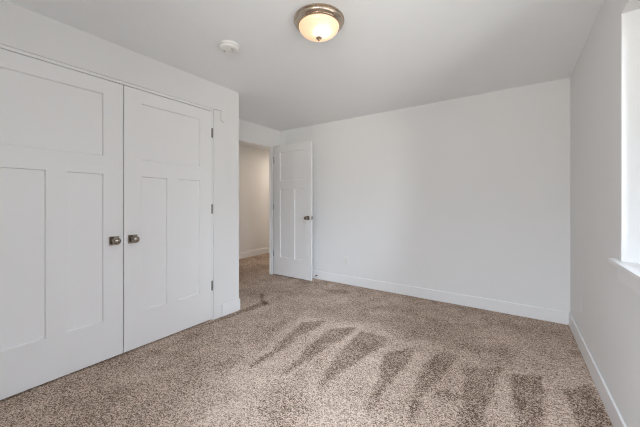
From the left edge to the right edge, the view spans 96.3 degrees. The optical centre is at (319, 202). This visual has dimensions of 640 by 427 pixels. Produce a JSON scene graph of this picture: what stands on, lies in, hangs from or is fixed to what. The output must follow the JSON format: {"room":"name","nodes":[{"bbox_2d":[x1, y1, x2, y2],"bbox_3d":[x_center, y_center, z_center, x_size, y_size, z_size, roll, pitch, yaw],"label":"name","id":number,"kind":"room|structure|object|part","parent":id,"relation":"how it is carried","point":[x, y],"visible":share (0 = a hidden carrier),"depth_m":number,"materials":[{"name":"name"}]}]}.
{"room":"empty bedroom","nodes":[
{"label":"empty bedroom","id":0,"kind":"room"},
{"bbox_2d":[0,0,238,319],"bbox_3d":[-2.055,-0.011,2.325,0.882,2.440,2.767,0,0,34],"label":"wall","id":1,"kind":"structure","parent":0,"point":[21,28],"depth_m":2.63,"materials":[{"name":"paint"}]},
{"bbox_2d":[0,48,122,399],"bbox_3d":[-1.770,0.133,1.934,0.109,2.126,0.796,0,0,34],"label":"door","id":2,"kind":"structure","parent":1,"relation":"in","point":[61,128],"depth_m":1.94,"materials":[{"name":"paint"}]},
{"bbox_3d":[-1.564,0.297,2.197,0.064,0.058,0.058,0,0,34],"label":"knob","id":3,"kind":"part","parent":2,"relation":"part of","materials":[{"name":"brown metal"}]},
{"bbox_2d":[0,44,212,319],"bbox_3d":[-1.608,0.125,2.308,0.106,2.168,1.646,0,0,34],"label":"trim","id":4,"kind":"structure","parent":1,"relation":"attached to","point":[4,47],"depth_m":2.25,"materials":[{"name":"paint"}]},
{"bbox_2d":[123,85,212,352],"bbox_3d":[-1.316,0.133,2.600,0.109,2.126,0.806,0,0,34],"label":"door","id":5,"kind":"structure","parent":1,"relation":"in","point":[168,207],"depth_m":2.55,"materials":[{"name":"paint"}]},
{"bbox_3d":[-1.489,0.297,2.306,0.064,0.058,0.058,0,0,34],"label":"knob","id":6,"kind":"part","parent":5,"relation":"part of","materials":[{"name":"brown metal"}]},
{"bbox_2d":[222,298,239,316],"bbox_3d":[-1.299,1.145,3.352,0.815,0.129,0.245,0,0,34],"label":"baseboard","id":7,"kind":"structure","parent":1,"relation":"attached to","point":[233,306],"depth_m":3.11,"materials":[{"name":"paint"}]},
{"bbox_2d":[239,119,279,273],"bbox_3d":[-1.322,-0.011,5.441,1.625,2.440,4.700,0,0,34],"label":"wall","id":8,"kind":"structure","parent":0,"point":[253,162],"depth_m":6.35,"materials":[{"name":"paint"}]},
{"bbox_2d":[239,248,268,258],"bbox_3d":[-1.905,1.145,5.838,0.013,0.129,4.500,0,0,34],"label":"baseboard","id":9,"kind":"structure","parent":8,"relation":"attached to","point":[265,250],"depth_m":6.43,"materials":[{"name":"paint"}]},
{"bbox_2d":[239,138,272,273],"bbox_3d":[-1.045,0.128,4.500,0.053,2.163,0.808,0,0,34],"label":"trim","id":10,"kind":"structure","parent":8,"relation":"attached to","point":[240,139],"depth_m":4.82,"materials":[{"name":"paint"}]},
{"bbox_2d":[274,141,312,280],"bbox_3d":[-0.442,0.132,4.595,0.791,2.128,0.182,0,0,34],"label":"door","id":11,"kind":"structure","parent":8,"relation":"in","point":[293,217],"depth_m":4.57,"materials":[{"name":"paint"}]},
{"bbox_2d":[6,0,603,150],"bbox_3d":[-0.296,-1.291,3.470,5.600,0.120,7.000,0,0,34],"label":"ceiling","id":12,"kind":"structure","parent":0,"point":[386,55],"depth_m":2.23,"materials":[{"name":"paint"}]},
{"bbox_2d":[219,40,238,54],"bbox_3d":[-0.710,-1.208,2.242,0.150,0.045,0.150,0,0,34],"label":"smoke detector","id":13,"kind":"object","parent":12,"relation":"attached to","point":[229,47],"visible":1,"depth_m":2.21,"materials":[{"name":"white plastic"}]},
{"bbox_2d":[293,3,343,41],"bbox_3d":[-0.007,-1.160,1.933,0.342,0.142,0.342,0,0,34],"label":"ceiling light","id":14,"kind":"object","parent":12,"relation":"attached to","point":[317,22],"visible":1,"depth_m":1.84,"materials":[{"name":"white glass"}]},
{"bbox_3d":[-0.007,-1.151,1.933,0.272,0.071,0.272,0,0,34],"label":"lamp shade","id":15,"kind":"part","parent":14,"relation":"part of","materials":[{"name":"beige glass"}]},
{"bbox_2d":[0,253,612,426],"bbox_3d":[-0.296,1.209,3.470,5.600,0.001,7.000,0,0,34],"label":"floor","id":16,"kind":"structure","parent":0,"point":[296,352],"depth_m":2.02,"materials":[{"name":"carpet"}]},
{"bbox_2d":[280,77,569,311],"bbox_3d":[0.970,-0.011,3.915,4.041,2.440,0.120,0,0,34],"label":"wall","id":17,"kind":"structure","parent":0,"point":[470,195],"depth_m":3.40,"materials":[{"name":"paint"}]},
{"bbox_2d":[312,270,568,324],"bbox_3d":[0.885,1.145,3.892,3.815,0.129,0.013,0,0,34],"label":"baseboard","id":18,"kind":"structure","parent":17,"relation":"attached to","point":[551,315],"depth_m":3.39,"materials":[{"name":"paint"}]},
{"bbox_2d":[570,0,639,426],"bbox_3d":[1.312,-0.011,0.982,0.170,2.440,4.341,0,0,34],"label":"wall","id":19,"kind":"structure","parent":0,"point":[605,77],"depth_m":1.65,"materials":[{"name":"paint"}]},
{"bbox_2d":[569,312,626,426],"bbox_3d":[1.233,1.145,1.028,0.013,0.129,4.328,0,0,34],"label":"baseboard","id":20,"kind":"structure","parent":19,"relation":"attached to","point":[616,419],"depth_m":1.81,"materials":[{"name":"paint"}]},
{"bbox_2d":[608,258,639,294],"bbox_3d":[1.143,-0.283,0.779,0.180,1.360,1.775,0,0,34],"label":"window sill","id":21,"kind":"structure","parent":19,"relation":"in","point":[628,273],"depth_m":1.34,"materials":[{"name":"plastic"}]},
{"bbox_3d":[1.119,0.312,0.795,0.120,0.020,1.775,0,0,34],"label":"sill","id":22,"kind":"part","parent":21,"relation":"part of","materials":[{"name":"paint"}]}
]}

